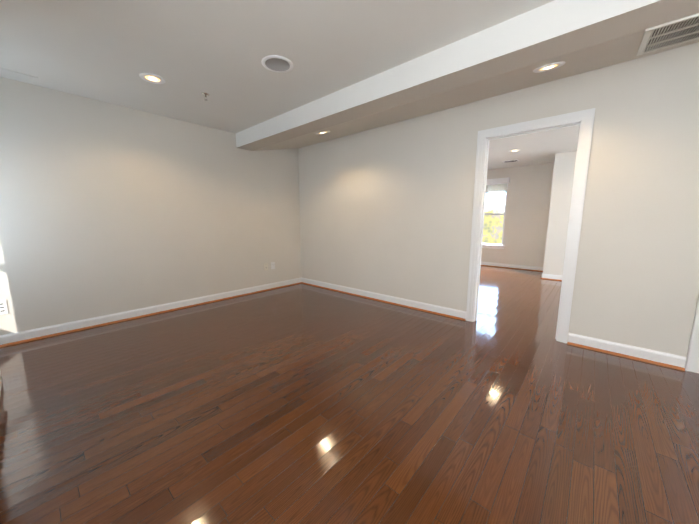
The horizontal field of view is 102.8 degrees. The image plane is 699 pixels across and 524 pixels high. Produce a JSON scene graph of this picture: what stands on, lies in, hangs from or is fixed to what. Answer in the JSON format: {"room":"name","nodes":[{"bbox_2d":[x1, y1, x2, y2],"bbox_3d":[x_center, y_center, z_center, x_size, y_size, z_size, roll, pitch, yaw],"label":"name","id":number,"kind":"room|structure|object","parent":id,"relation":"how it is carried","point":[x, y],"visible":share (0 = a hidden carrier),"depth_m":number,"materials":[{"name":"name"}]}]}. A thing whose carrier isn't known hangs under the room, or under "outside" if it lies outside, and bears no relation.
{"room":"living room","nodes":[
{"label":"living room","id":0,"kind":"room"},
{"bbox_2d":[0,77,300,334],"bbox_3d":[-0.850,-0.908,5.447,0.120,2.600,8.990,7,11,41],"label":"wall","id":1,"kind":"structure","parent":0,"point":[106,208],"depth_m":3.30,"materials":[{"name":"beige paint"}]},
{"bbox_2d":[0,299,7,314],"bbox_3d":[-3.435,0.451,2.562,0.009,0.140,0.370,7,11,41],"label":"air vent","id":2,"kind":"object","parent":1,"relation":"in","point":[3,307],"visible":1,"depth_m":2.68,"materials":[{"name":"white"}]},
{"bbox_2d":[0,278,299,344],"bbox_3d":[-2.305,0.584,3.884,0.014,0.108,4.175,7,11,41],"label":"baseboard","id":3,"kind":"structure","parent":1,"relation":"attached to","point":[38,332],"depth_m":3.40,"materials":[{"name":"white wood"}]},
{"bbox_2d":[0,282,300,346],"bbox_3d":[-2.296,0.629,3.882,0.029,0.019,4.175,7,11,41],"label":"trim","id":4,"kind":"structure","parent":1,"relation":"attached to","point":[3,345],"depth_m":3.39,"materials":[{"name":"brown wood"}]},
{"bbox_2d":[0,0,682,169],"bbox_3d":[1.726,-1.823,3.034,7.324,0.120,9.350,7,11,41],"label":"ceiling","id":5,"kind":"structure","parent":0,"point":[188,51],"depth_m":2.13,"materials":[{"name":"paint"}]},
{"bbox_2d":[2,68,37,81],"bbox_3d":[-2.964,-1.683,2.513,0.100,0.007,0.210,7,11,41],"label":"cover plate","id":6,"kind":"object","parent":5,"relation":"attached to","point":[17,74],"visible":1,"depth_m":2.51,"materials":[{"name":"paint"}]},
{"bbox_2d":[139,73,164,83],"bbox_3d":[-1.815,-1.688,2.571,0.199,0.010,0.199,7,11,41],"label":"recessed light","id":7,"kind":"object","parent":5,"relation":"in","point":[152,78],"visible":0.98,"depth_m":2.56,"materials":[{"name":"white"}]},
{"bbox_2d":[201,92,209,100],"bbox_3d":[-1.493,-1.713,2.896,0.076,0.058,0.076,7,11,41],"label":"sprinkler head","id":8,"kind":"object","parent":5,"relation":"attached to","point":[205,94],"visible":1,"depth_m":2.88},
{"bbox_2d":[261,55,292,72],"bbox_3d":[-0.603,-1.656,2.340,0.260,0.006,0.260,7,11,41],"label":"ceiling speaker","id":9,"kind":"object","parent":5,"relation":"attached to","point":[277,63],"visible":1,"depth_m":2.32,"materials":[{"name":"white plastic"}]},
{"bbox_2d":[236,0,698,150],"bbox_3d":[1.205,-1.585,2.467,6.722,0.225,1.182,7,11,41],"label":"soffit","id":10,"kind":"structure","parent":5,"relation":"attached to","point":[575,36],"depth_m":2.14,"materials":[{"name":"paint"}]},
{"bbox_2d":[315,131,329,134],"bbox_3d":[-0.349,-1.680,3.624,0.199,0.050,0.194,7,11,41],"label":"recessed light","id":11,"kind":"object","parent":10,"relation":"attached to","point":[321,132],"visible":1,"depth_m":3.59,"materials":[{"name":"white"}]},
{"bbox_2d":[533,61,564,72],"bbox_3d":[1.503,-1.468,2.103,0.199,0.050,0.194,7,11,41],"label":"recessed light","id":12,"kind":"object","parent":10,"relation":"attached to","point":[547,67],"visible":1,"depth_m":2.09,"materials":[{"name":"white"}]},
{"bbox_2d":[636,13,698,55],"bbox_3d":[2.202,-1.428,1.658,0.660,0.174,0.737,7,11,41],"label":"air vent grille","id":13,"kind":"object","parent":10,"relation":"attached to","point":[673,33],"visible":1,"depth_m":1.76,"materials":[{"name":"white metal"}]},
{"bbox_2d":[0,266,698,523],"bbox_3d":[1.726,0.739,3.415,7.324,0.060,9.350,7,11,41],"label":"floor","id":14,"kind":"structure","parent":0,"point":[300,403],"depth_m":1.71,"materials":[{"name":"brown wood"}]},
{"bbox_2d":[541,273,561,279],"bbox_3d":[5.249,0.451,4.781,3.254,0.108,0.014,7,11,41],"label":"baseboard","id":15,"kind":"structure","parent":14,"relation":"on","point":[550,276],"depth_m":5.72,"materials":[{"name":"white wood"}]},
{"bbox_2d":[298,42,698,364],"bbox_3d":[1.634,-0.561,3.115,6.724,2.600,0.120,7,11,41],"label":"wall","id":16,"kind":"structure","parent":0,"point":[386,210],"depth_m":2.62,"materials":[{"name":"beige paint"}]},
{"bbox_2d":[300,277,465,318],"bbox_3d":[0.251,0.506,4.406,3.100,0.108,0.014,7,11,41],"label":"baseboard","id":17,"kind":"structure","parent":16,"relation":"attached to","point":[430,307],"depth_m":4.07,"materials":[{"name":"white wood"}]},
{"bbox_2d":[301,282,465,320],"bbox_3d":[0.243,0.552,4.403,3.100,0.019,0.028,7,11,41],"label":"trim","id":18,"kind":"structure","parent":16,"relation":"attached to","point":[301,282],"depth_m":4.06,"materials":[{"name":"brown wood"}]},
{"bbox_2d":[466,108,594,342],"bbox_3d":[1.833,-0.327,2.974,0.977,2.178,0.162,7,11,41],"label":"door frame","id":19,"kind":"structure","parent":16,"relation":"attached to","point":[584,119],"depth_m":2.74,"materials":[{"name":"white wood"}]},
{"bbox_2d":[567,342,684,370],"bbox_3d":[2.432,0.834,2.504,0.753,0.019,0.019,7,11,41],"label":"trim","id":20,"kind":"structure","parent":16,"relation":"attached to","point":[569,343],"depth_m":2.46,"materials":[{"name":"brown wood"}]},
{"bbox_2d":[568,333,685,367],"bbox_3d":[2.443,0.788,2.510,0.753,0.108,0.014,7,11,41],"label":"baseboard","id":21,"kind":"structure","parent":16,"relation":"attached to","point":[657,356],"depth_m":2.47,"materials":[{"name":"white wood"}]},
{"bbox_2d":[685,296,698,372],"bbox_3d":[3.135,-0.138,1.838,0.976,2.138,0.143,7,11,41],"label":"door frame","id":22,"kind":"structure","parent":16,"relation":"attached to","point":[692,363],"depth_m":2.22,"materials":[{"name":"white wood"}]},
{"bbox_2d":[481,162,553,266],"bbox_3d":[4.645,-1.068,6.522,6.724,2.600,0.120,7,11,41],"label":"wall","id":23,"kind":"structure","parent":0,"point":[529,188],"depth_m":6.77,"materials":[{"name":"beige paint"}]},
{"bbox_2d":[482,183,507,248],"bbox_3d":[3.619,-1.207,7.370,1.000,1.675,0.135,7,11,41],"label":"room window","id":24,"kind":"structure","parent":23,"relation":"in","point":[493,246],"depth_m":7.21,"materials":[{"name":"white wood"}]},
{"bbox_2d":[486,177,509,193],"bbox_3d":[3.591,-1.959,7.225,0.980,0.345,0.127,7,11,41],"label":"blinds","id":25,"kind":"object","parent":24,"relation":"attached to","point":[501,186],"visible":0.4,"depth_m":7.07,"materials":[{"name":"white plastic"}]},
{"bbox_2d":[481,265,542,271],"bbox_3d":[3.388,0.062,7.698,3.450,0.019,0.033,7,11,41],"label":"trim","id":26,"kind":"structure","parent":23,"relation":"attached to","point":[481,265],"depth_m":7.03,"materials":[{"name":"brown wood"}]},
{"bbox_2d":[481,261,542,270],"bbox_3d":[3.394,0.017,7.699,3.450,0.108,0.014,7,11,41],"label":"baseboard","id":27,"kind":"structure","parent":23,"relation":"attached to","point":[482,263],"depth_m":7.04,"materials":[{"name":"white wood"}]},
{"bbox_2d":[543,151,576,274],"bbox_3d":[5.587,-0.787,4.977,3.240,2.499,0.998,7,11,41],"label":"wall jog","id":28,"kind":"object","parent":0,"point":[561,195],"visible":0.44,"depth_m":5.54,"materials":[{"name":"beige paint"}]},
{"label":"outside","id":29,"kind":"structure","parent":0,"visible":0},
{"bbox_2d":[482,191,505,243],"bbox_3d":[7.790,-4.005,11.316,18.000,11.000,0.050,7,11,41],"label":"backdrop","id":30,"kind":"structure","parent":29,"point":[493,224],"depth_m":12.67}
]}

